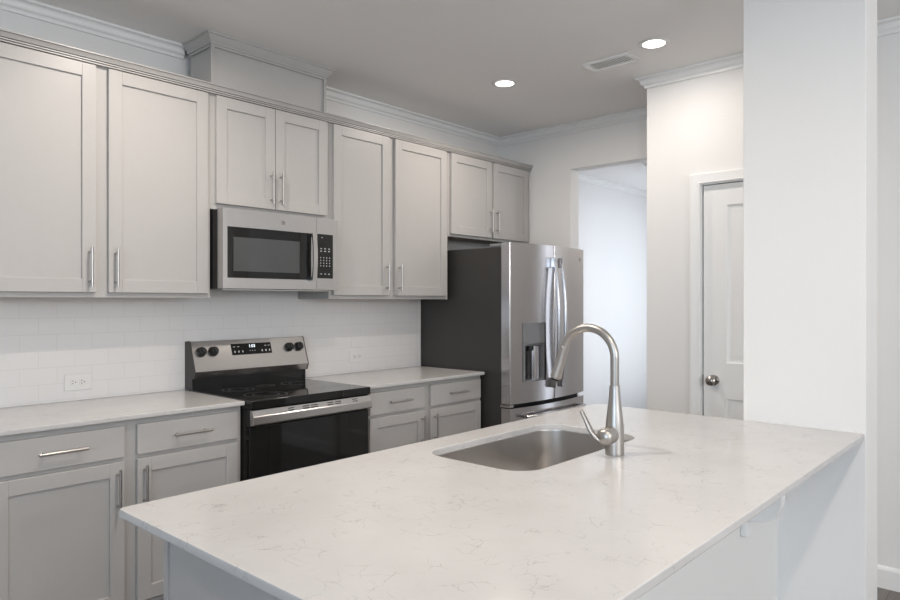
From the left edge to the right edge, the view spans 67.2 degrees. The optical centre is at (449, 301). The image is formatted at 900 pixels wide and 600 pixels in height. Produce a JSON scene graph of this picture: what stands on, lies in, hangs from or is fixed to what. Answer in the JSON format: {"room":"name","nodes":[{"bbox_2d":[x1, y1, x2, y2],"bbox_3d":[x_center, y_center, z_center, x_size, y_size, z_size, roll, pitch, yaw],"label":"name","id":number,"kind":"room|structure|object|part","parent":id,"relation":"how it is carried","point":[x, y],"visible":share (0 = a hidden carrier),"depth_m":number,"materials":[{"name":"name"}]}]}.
{"room":"kitchen","nodes":[
{"label":"kitchen","id":0,"kind":"room"},
{"bbox_2d":[0,9,498,407],"bbox_3d":[-2.153,0.018,2.856,0.129,2.725,7.765,0,0,42],"label":"wall","id":1,"kind":"structure","parent":0,"point":[129,346],"depth_m":3.49,"materials":[{"name":"paint"}]},
{"bbox_2d":[64,373,91,390],"bbox_3d":[-1.753,0.379,3.196,0.008,0.076,0.120,0,0,42],"label":"wall outlet","id":2,"kind":"object","parent":1,"relation":"attached to","point":[82,381],"visible":1,"depth_m":3.19,"materials":[{"name":"white plastic"}]},
{"bbox_2d":[71,379,76,385],"bbox_3d":[-1.764,0.379,3.180,0.002,0.034,0.029,0,0,42],"label":"receptacle","id":3,"kind":"object","parent":2,"relation":"attached to","point":[73,381],"depth_m":3.18,"materials":[{"name":"white plastic"}]},
{"bbox_2d":[80,378,85,384],"bbox_3d":[-1.738,0.379,3.209,0.002,0.034,0.029,0,0,42],"label":"receptacle","id":4,"kind":"object","parent":2,"relation":"attached to","point":[82,380],"depth_m":3.21,"materials":[{"name":"white plastic"}]},
{"bbox_2d":[0,0,184,59],"bbox_3d":[-3.043,-1.313,1.744,0.051,0.063,4.921,0,0,42],"label":"trim","id":5,"kind":"structure","parent":1,"relation":"attached to","point":[34,9],"depth_m":3.23,"materials":[{"name":"paint"}]},
{"bbox_2d":[0,42,209,297],"bbox_3d":[-1.627,-0.546,3.079,0.354,1.057,1.020,0,0,42],"label":"upper cabinet","id":6,"kind":"object","parent":1,"relation":"attached to","point":[105,172],"visible":0.98,"depth_m":2.99,"materials":[{"name":"paint"}]},
{"bbox_3d":[-1.706,-0.536,2.798,0.020,0.992,0.459,0,0,42],"label":"door","id":7,"kind":"part","parent":6,"relation":"part of","materials":[{"name":"paint"}]},
{"bbox_3d":[-1.550,-0.150,2.927,0.038,0.172,0.011,0,0,42],"label":"handle","id":8,"kind":"part","parent":6,"relation":"part of","materials":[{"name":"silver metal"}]},
{"bbox_3d":[-1.478,-0.150,3.008,0.038,0.172,0.011,0,0,42],"label":"handle","id":9,"kind":"part","parent":6,"relation":"part of","materials":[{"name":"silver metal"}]},
{"bbox_3d":[-1.360,-0.536,3.182,0.020,0.992,0.471,0,0,42],"label":"door","id":10,"kind":"part","parent":6,"relation":"part of","materials":[{"name":"paint"}]},
{"bbox_2d":[0,28,531,171],"bbox_3d":[-0.732,-1.058,4.085,0.332,0.042,3.793,0,0,42],"label":"crown molding","id":11,"kind":"structure","parent":6,"relation":"attached to","point":[6,36],"depth_m":3.40,"materials":[{"name":"paint"}]},
{"bbox_2d":[0,290,417,407],"bbox_3d":[-1.169,0.193,3.859,0.008,0.546,2.794,0,0,42],"label":"tile backsplash","id":12,"kind":"structure","parent":1,"relation":"attached to","point":[129,346],"depth_m":3.49,"materials":[{"name":"white tile"}]},
{"bbox_2d":[210,94,328,218],"bbox_3d":[-1.038,-0.768,3.733,0.354,0.613,0.738,0,0,42],"label":"upper cabinet","id":13,"kind":"object","parent":1,"relation":"attached to","point":[263,159],"visible":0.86,"depth_m":3.60,"materials":[{"name":"paint"}]},
{"bbox_3d":[-1.059,-0.762,3.517,0.020,0.540,0.340,0,0,42],"label":"door","id":14,"kind":"part","parent":13,"relation":"part of","materials":[{"name":"paint"}]},
{"bbox_2d":[182,29,334,111],"bbox_3d":[-1.030,-1.212,3.731,0.271,0.264,0.792,0,0,42],"label":"duct cover","id":15,"kind":"object","parent":13,"relation":"on","point":[216,58],"visible":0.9,"depth_m":3.60,"materials":[{"name":"paint"}]},
{"bbox_3d":[-1.049,-1.212,3.748,0.221,0.264,0.696,0,0,42],"label":"box panel","id":16,"kind":"part","parent":15,"relation":"part of","materials":[{"name":"paint"}]},
{"bbox_3d":[-1.030,-1.320,3.731,0.271,0.049,0.792,0,0,42],"label":"crown","id":17,"kind":"part","parent":15,"relation":"part of","materials":[{"name":"paint"}]},
{"bbox_3d":[-0.943,-0.605,3.602,0.038,0.172,0.011,0,0,42],"label":"handle","id":18,"kind":"part","parent":13,"relation":"part of","materials":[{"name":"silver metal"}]},
{"bbox_2d":[210,208,337,290],"bbox_3d":[-1.008,-0.258,3.692,0.453,0.402,0.706,0,0,42],"label":"microwave","id":19,"kind":"object","parent":13,"relation":"attached to","point":[250,250],"visible":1,"depth_m":3.50,"materials":[{"name":"silver metal"}]},
{"bbox_3d":[-0.935,-0.243,3.516,0.038,0.253,0.496,0,0,42],"label":"door glass","id":20,"kind":"part","parent":19,"relation":"part of","materials":[{"name":"black glass"}]},
{"bbox_3d":[-0.739,-0.241,3.679,0.036,0.262,0.027,0,0,42],"label":"handle","id":21,"kind":"part","parent":19,"relation":"part of","materials":[{"name":"silver metal"}]},
{"bbox_3d":[-0.693,-0.250,3.762,0.007,0.244,0.110,0,0,42],"label":"control panel","id":22,"kind":"part","parent":19,"relation":"part of","materials":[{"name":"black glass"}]},
{"bbox_3d":[-0.903,-0.605,3.647,0.038,0.172,0.011,0,0,42],"label":"handle","id":23,"kind":"part","parent":13,"relation":"part of","materials":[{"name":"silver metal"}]},
{"bbox_3d":[-0.827,-0.762,3.774,0.020,0.540,0.344,0,0,42],"label":"door","id":24,"kind":"part","parent":13,"relation":"part of","materials":[{"name":"paint"}]},
{"bbox_2d":[350,350,363,362],"bbox_3d":[-0.613,0.362,4.464,0.008,0.076,0.120,0,0,42],"label":"wall outlet","id":25,"kind":"object","parent":1,"relation":"attached to","point":[355,356],"visible":1,"depth_m":4.46,"materials":[{"name":"white plastic"}]},
{"bbox_2d":[299,123,446,298],"bbox_3d":[-0.448,-0.545,4.388,0.354,1.060,1.024,0,0,42],"label":"upper cabinet","id":26,"kind":"object","parent":1,"relation":"attached to","point":[388,196],"visible":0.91,"depth_m":4.24,"materials":[{"name":"paint"}]},
{"bbox_3d":[-0.533,-0.535,4.100,0.020,0.994,0.438,0,0,42],"label":"door","id":27,"kind":"part","parent":26,"relation":"part of","materials":[{"name":"paint"}]},
{"bbox_3d":[-0.385,-0.150,4.222,0.038,0.172,0.011,0,0,42],"label":"handle","id":28,"kind":"part","parent":26,"relation":"part of","materials":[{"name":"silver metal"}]},
{"bbox_3d":[-0.313,-0.150,4.303,0.038,0.172,0.011,0,0,42],"label":"handle","id":29,"kind":"part","parent":26,"relation":"part of","materials":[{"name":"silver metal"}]},
{"bbox_3d":[-0.190,-0.535,4.482,0.020,0.994,0.485,0,0,42],"label":"door","id":30,"kind":"part","parent":26,"relation":"part of","materials":[{"name":"paint"}]},
{"bbox_2d":[326,86,646,146],"bbox_3d":[0.334,-1.313,4.335,1.604,0.063,1.997,0,0,42],"label":"trim","id":31,"kind":"structure","parent":1,"relation":"attached to","point":[332,94],"depth_m":4.95,"materials":[{"name":"paint"}]},
{"bbox_2d":[447,152,528,243],"bbox_3d":[0.218,-0.763,5.129,0.354,0.623,0.968,0,0,42],"label":"upper cabinet","id":32,"kind":"object","parent":1,"relation":"attached to","point":[488,202],"visible":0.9,"depth_m":4.98,"materials":[{"name":"paint"}]},
{"bbox_3d":[0.154,-0.751,4.865,0.020,0.562,0.451,0,0,42],"label":"door","id":33,"kind":"part","parent":32,"relation":"part of","materials":[{"name":"paint"}]},
{"bbox_3d":[0.192,-0.471,5.153,0.270,0.014,0.932,0,0,42],"label":"panel","id":34,"kind":"part","parent":32,"relation":"part of","materials":[{"name":"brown wood"}]},
{"bbox_3d":[0.307,-0.595,4.992,0.038,0.172,0.011,0,0,42],"label":"handle","id":35,"kind":"part","parent":32,"relation":"part of","materials":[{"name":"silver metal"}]},
{"bbox_3d":[0.359,-0.595,5.049,0.038,0.172,0.011,0,0,42],"label":"handle","id":36,"kind":"part","parent":32,"relation":"part of","materials":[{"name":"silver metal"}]},
{"bbox_3d":[0.469,-0.751,5.214,0.020,0.562,0.446,0,0,42],"label":"door","id":37,"kind":"part","parent":32,"relation":"part of","materials":[{"name":"paint"}]},
{"bbox_2d":[35,0,899,190],"bbox_3d":[1.681,-1.405,2.039,7.670,0.120,11.920,0,0,42],"label":"ceiling","id":38,"kind":"structure","parent":0,"point":[439,59],"depth_m":3.49,"materials":[{"name":"paint"}]},
{"bbox_2d":[492,79,517,87],"bbox_3d":[0.336,-1.341,4.169,0.159,0.008,0.159,0,0,42],"label":"recessed light","id":39,"kind":"object","parent":38,"relation":"in","point":[502,83],"visible":1,"depth_m":4.16,"materials":[{"name":"white plastic"}]},
{"bbox_2d":[580,51,642,71],"bbox_3d":[0.903,-1.342,3.802,0.299,0.004,0.166,0,0,42],"label":"ceiling vent","id":40,"kind":"object","parent":38,"relation":"in","point":[627,57],"visible":1,"depth_m":3.79,"materials":[{"name":"white plastic"}]},
{"bbox_2d":[638,37,669,48],"bbox_3d":[1.060,-1.341,3.526,0.159,0.008,0.159,0,0,42],"label":"recessed light","id":41,"kind":"object","parent":38,"relation":"in","point":[655,42],"visible":1,"depth_m":3.51,"materials":[{"name":"white plastic"}]},
{"bbox_2d":[499,118,646,393],"bbox_3d":[1.081,0.018,5.088,1.710,2.725,0.120,0,0,42],"label":"wall","id":42,"kind":"structure","parent":0,"point":[556,162],"depth_m":5.21,"materials":[{"name":"paint"}]},
{"bbox_2d":[579,181,646,408],"bbox_3d":[1.501,0.018,7.438,0.120,2.725,3.935,0,0,42],"label":"wall","id":43,"kind":"structure","parent":0,"point":[612,223],"depth_m":7.76,"materials":[{"name":"paint"}]},
{"bbox_2d":[579,173,646,197],"bbox_3d":[1.565,-1.313,7.380,0.051,0.063,3.935,0,0,42],"label":"trim","id":44,"kind":"structure","parent":43,"relation":"attached to","point":[583,178],"depth_m":7.67,"materials":[{"name":"paint"}]},
{"bbox_2d":[637,517,776,599],"bbox_3d":[0.536,0.934,1.870,0.105,0.892,2.007,0,0,42],"label":"wall","id":45,"kind":"structure","parent":0,"point":[737,567],"depth_m":2.22,"materials":[{"name":"paint"}]},
{"bbox_2d":[741,495,784,536],"bbox_3d":[1.042,0.639,2.257,0.127,0.302,0.050,0,0,42],"label":"corbel","id":46,"kind":"object","parent":45,"relation":"attached to","point":[775,509],"visible":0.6,"depth_m":2.23,"materials":[{"name":"paint"}]},
{"bbox_3d":[1.002,0.639,2.293,0.021,0.302,0.050,0,0,42],"label":"plate","id":47,"kind":"part","parent":46,"relation":"part of","materials":[{"name":"paint"}]},
{"bbox_3d":[1.050,0.611,2.250,0.106,0.248,0.040,0,0,42],"label":"arm","id":48,"kind":"part","parent":46,"relation":"part of","materials":[{"name":"paint"}]},
{"bbox_2d":[647,32,899,568],"bbox_3d":[3.418,0.018,2.490,5.450,2.725,0.615,0,0,42],"label":"wall","id":49,"kind":"structure","parent":0,"point":[695,125],"depth_m":3.84,"materials":[{"name":"paint"}]},
{"bbox_2d":[690,168,742,419],"bbox_3d":[1.726,0.327,3.646,0.850,2.106,0.170,0,0,42],"label":"door","id":50,"kind":"structure","parent":49,"relation":"in","point":[716,198],"depth_m":3.82,"materials":[{"name":"paint"}]},
{"bbox_3d":[1.469,0.445,3.808,0.062,0.062,0.068,0,0,42],"label":"knob","id":51,"kind":"part","parent":50,"relation":"part of","materials":[{"name":"silver metal"}]},
{"bbox_2d":[635,15,899,89],"bbox_3d":[3.381,-1.313,2.488,5.502,0.063,0.667,0,0,42],"label":"trim","id":52,"kind":"structure","parent":49,"relation":"attached to","point":[891,25],"depth_m":3.81,"materials":[{"name":"paint"}]},
{"bbox_2d":[877,564,899,591],"bbox_3d":[3.624,1.327,1.881,4.328,0.106,0.014,0,0,42],"label":"baseboard","id":53,"kind":"structure","parent":49,"relation":"attached to","point":[888,578],"depth_m":3.24,"materials":[{"name":"paint"}]},
{"bbox_2d":[743,0,876,599],"bbox_3d":[1.375,0.018,2.599,0.419,2.725,0.200,0,0,42],"label":"wall pillar","id":54,"kind":"structure","parent":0,"point":[810,66],"depth_m":2.50,"materials":[{"name":"paint"}]},
{"bbox_2d":[877,587,899,599],"bbox_3d":[1.681,1.440,2.039,7.670,0.120,11.920,0,0,42],"label":"floor","id":55,"kind":"structure","parent":0,"point":[882,594],"depth_m":3.19,"materials":[{"name":"brown wood"}]},
{"bbox_2d":[0,406,239,599],"bbox_3d":[-1.521,0.933,2.986,0.629,0.892,1.024,0,0,42],"label":"base cabinet","id":56,"kind":"object","parent":55,"relation":"on","point":[63,535],"visible":0.8,"depth_m":2.71,"materials":[{"name":"paint"}]},
{"bbox_3d":[-1.500,0.575,2.611,0.020,0.126,0.472,0,0,42],"label":"drawer","id":57,"kind":"part","parent":56,"relation":"part of","materials":[{"name":"paint"}]},
{"bbox_3d":[-1.500,0.954,2.611,0.020,0.596,0.472,0,0,42],"label":"door","id":58,"kind":"part","parent":56,"relation":"part of","materials":[{"name":"paint"}]},
{"bbox_3d":[-1.478,0.574,2.592,0.038,0.011,0.172,0,0,42],"label":"handle","id":59,"kind":"part","parent":56,"relation":"part of","materials":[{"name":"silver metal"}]},
{"bbox_3d":[-1.339,0.768,2.746,0.038,0.172,0.011,0,0,42],"label":"handle","id":60,"kind":"part","parent":56,"relation":"part of","materials":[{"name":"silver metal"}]},
{"bbox_2d":[0,390,244,435],"bbox_3d":[-1.530,0.476,2.994,0.610,0.020,1.028,0,0,42],"label":"countertop","id":61,"kind":"structure","parent":56,"relation":"on","point":[68,414],"depth_m":2.93,"materials":[{"name":"stone"}]},
{"bbox_3d":[-1.267,0.768,2.826,0.038,0.172,0.011,0,0,42],"label":"handle","id":62,"kind":"part","parent":56,"relation":"part of","materials":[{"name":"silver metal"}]},
{"bbox_3d":[-1.152,0.575,2.998,0.020,0.126,0.464,0,0,42],"label":"drawer","id":63,"kind":"part","parent":56,"relation":"part of","materials":[{"name":"paint"}]},
{"bbox_3d":[-1.152,0.954,2.998,0.020,0.596,0.464,0,0,42],"label":"door","id":64,"kind":"part","parent":56,"relation":"part of","materials":[{"name":"paint"}]},
{"bbox_3d":[-1.130,0.574,2.978,0.038,0.011,0.172,0,0,42],"label":"handle","id":65,"kind":"part","parent":56,"relation":"part of","materials":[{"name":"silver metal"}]},
{"bbox_2d":[164,540,279,599],"bbox_3d":[0.284,0.933,2.076,0.752,0.892,2.034,0,0,42],"label":"kitchen island","id":66,"kind":"object","parent":55,"relation":"on","point":[187,576],"visible":0.02,"depth_m":1.45,"materials":[{"name":"paint"}]},
{"bbox_3d":[0.027,0.884,2.308,0.018,0.792,2.032,0,0,42],"label":"frame","id":67,"kind":"part","parent":66,"relation":"part of","materials":[{"name":"paint"}]},
{"bbox_2d":[119,404,863,599],"bbox_3d":[0.355,0.476,1.958,1.070,0.020,2.118,0,0,42],"label":"island countertop","id":68,"kind":"structure","parent":66,"relation":"on","point":[406,522],"depth_m":1.48,"materials":[{"name":"stone"}]},
{"bbox_2d":[437,430,628,470],"bbox_3d":[0.290,0.591,2.221,0.436,0.208,0.739,0,0,42],"label":"sink","id":69,"kind":"object","parent":68,"relation":"in","point":[539,449],"visible":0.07,"depth_m":2.50,"materials":[{"name":"silver metal"}]},
{"bbox_2d":[550,324,623,455],"bbox_3d":[0.408,0.268,2.113,0.258,0.396,0.113,0,0,42],"label":"kitchen faucet","id":70,"kind":"object","parent":68,"relation":"on","point":[611,435],"visible":1,"depth_m":2.05,"materials":[{"name":"silver metal"}]},
{"bbox_3d":[0.437,0.162,2.125,0.202,0.186,0.026,0,0,42],"label":"spout","id":71,"kind":"part","parent":70,"relation":"part of","materials":[{"name":"silver metal"}]},
{"bbox_3d":[0.428,0.374,2.039,0.079,0.096,0.024,0,0,30],"label":"lever","id":72,"kind":"part","parent":70,"relation":"part of","materials":[{"name":"silver metal"}]},
{"bbox_2d":[185,336,371,480],"bbox_3d":[-0.916,0.794,3.626,0.677,1.172,0.728,0,0,42],"label":"range","id":73,"kind":"object","parent":55,"relation":"on","point":[289,421],"visible":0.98,"depth_m":3.53,"materials":[{"name":"black metal"}]},
{"bbox_3d":[-1.303,0.265,3.566,0.049,0.056,0.054,0,0,42],"label":"knob","id":74,"kind":"part","parent":73,"relation":"part of","materials":[{"name":"black plastic"}]},
{"bbox_3d":[-1.257,0.265,3.617,0.049,0.056,0.054,0,0,42],"label":"knob","id":75,"kind":"part","parent":73,"relation":"part of","materials":[{"name":"black plastic"}]},
{"bbox_3d":[-1.124,0.306,3.818,0.110,0.192,0.708,0,0,42],"label":"backguard panel","id":76,"kind":"part","parent":73,"relation":"part of","materials":[{"name":"silver metal"}]},
{"bbox_2d":[189,378,369,409],"bbox_3d":[-0.899,0.482,3.610,0.608,0.040,0.728,0,0,42],"label":"cooktop","id":77,"kind":"object","parent":73,"relation":"in","point":[266,393],"depth_m":3.52,"materials":[{"name":"black glass"}]},
{"bbox_3d":[-0.937,0.265,3.973,0.049,0.056,0.054,0,0,42],"label":"knob","id":78,"kind":"part","parent":73,"relation":"part of","materials":[{"name":"black plastic"}]},
{"bbox_3d":[-0.891,0.265,4.023,0.049,0.056,0.054,0,0,42],"label":"knob","id":79,"kind":"part","parent":73,"relation":"part of","materials":[{"name":"black plastic"}]},
{"bbox_3d":[-0.701,0.862,3.432,0.040,0.547,0.726,0,0,42],"label":"oven door","id":80,"kind":"part","parent":73,"relation":"part of","materials":[{"name":"black glass"}]},
{"bbox_3d":[-0.703,0.546,3.433,0.036,0.081,0.726,0,0,42],"label":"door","id":81,"kind":"part","parent":73,"relation":"part of","materials":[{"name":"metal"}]},
{"bbox_3d":[-0.676,0.541,3.410,0.031,0.071,0.724,0,0,42],"label":"door handle","id":82,"kind":"part","parent":73,"relation":"part of","materials":[{"name":"silver metal"}]},
{"bbox_2d":[367,375,480,452],"bbox_3d":[-0.338,0.933,4.301,0.629,0.892,1.041,0,0,42],"label":"base cabinet","id":83,"kind":"object","parent":55,"relation":"on","point":[401,415],"visible":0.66,"depth_m":4.07,"materials":[{"name":"paint"}]},
{"bbox_2d":[305,366,483,388],"bbox_3d":[-0.344,0.476,4.312,0.610,0.020,1.038,0,0,42],"label":"countertop","id":84,"kind":"structure","parent":83,"relation":"on","point":[375,379],"depth_m":4.21,"materials":[{"name":"stone"}]},
{"bbox_3d":[-0.305,0.575,3.939,0.020,0.126,0.437,0,0,42],"label":"drawer","id":85,"kind":"part","parent":83,"relation":"part of","materials":[{"name":"paint"}]},
{"bbox_3d":[-0.305,0.954,3.939,0.020,0.596,0.437,0,0,42],"label":"door","id":86,"kind":"part","parent":83,"relation":"part of","materials":[{"name":"paint"}]},
{"bbox_3d":[-0.284,0.574,3.919,0.038,0.011,0.172,0,0,42],"label":"handle","id":87,"kind":"part","parent":83,"relation":"part of","materials":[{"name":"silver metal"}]},
{"bbox_3d":[-0.157,0.768,4.060,0.038,0.172,0.011,0,0,42],"label":"handle","id":88,"kind":"part","parent":83,"relation":"part of","materials":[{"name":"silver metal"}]},
{"bbox_3d":[-0.083,0.768,4.142,0.038,0.172,0.011,0,0,42],"label":"handle","id":89,"kind":"part","parent":83,"relation":"part of","materials":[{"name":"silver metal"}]},
{"bbox_3d":[0.037,0.575,4.319,0.020,0.126,0.478,0,0,42],"label":"drawer","id":90,"kind":"part","parent":83,"relation":"part of","materials":[{"name":"paint"}]},
{"bbox_3d":[0.037,0.954,4.319,0.020,0.596,0.478,0,0,42],"label":"door","id":91,"kind":"part","parent":83,"relation":"part of","materials":[{"name":"paint"}]},
{"bbox_3d":[0.059,0.574,4.299,0.038,0.011,0.172,0,0,42],"label":"handle","id":92,"kind":"part","parent":83,"relation":"part of","materials":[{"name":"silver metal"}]},
{"bbox_2d":[421,242,585,428],"bbox_3d":[0.436,0.498,4.948,0.930,1.764,0.916,0,0,42],"label":"refrigerator","id":93,"kind":"object","parent":55,"relation":"on","point":[508,310],"visible":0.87,"depth_m":4.58,"materials":[{"name":"grey metal"}]},
{"bbox_3d":[0.529,0.142,4.555,0.111,1.052,0.456,0,0,42],"label":"door","id":94,"kind":"part","parent":93,"relation":"part of","materials":[{"name":"silver metal"}]},
{"bbox_3d":[0.545,0.313,4.561,0.025,0.034,0.070,0,0,42],"label":"spout","id":95,"kind":"part","parent":93,"relation":"part of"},
{"bbox_3d":[0.683,1.008,4.726,0.111,0.624,0.916,0,0,42],"label":"freezer drawer","id":96,"kind":"part","parent":93,"relation":"part of","materials":[{"name":"silver metal"}]},
{"bbox_3d":[0.743,0.755,4.673,0.090,0.024,0.721,0,0,42],"label":"handle","id":97,"kind":"part","parent":93,"relation":"part of","materials":[{"name":"silver metal"}]},
{"bbox_3d":[0.725,0.144,4.631,0.077,0.892,0.027,0,0,42],"label":"handle","id":98,"kind":"part","parent":93,"relation":"part of","materials":[{"name":"silver metal"}]},
{"bbox_3d":[0.780,0.144,4.693,0.077,0.892,0.027,0,0,42],"label":"handle","id":99,"kind":"part","parent":93,"relation":"part of","materials":[{"name":"silver metal"}]},
{"bbox_3d":[0.837,0.142,4.897,0.111,1.052,0.456,0,0,42],"label":"door","id":100,"kind":"part","parent":93,"relation":"part of","materials":[{"name":"silver metal"}]}
]}

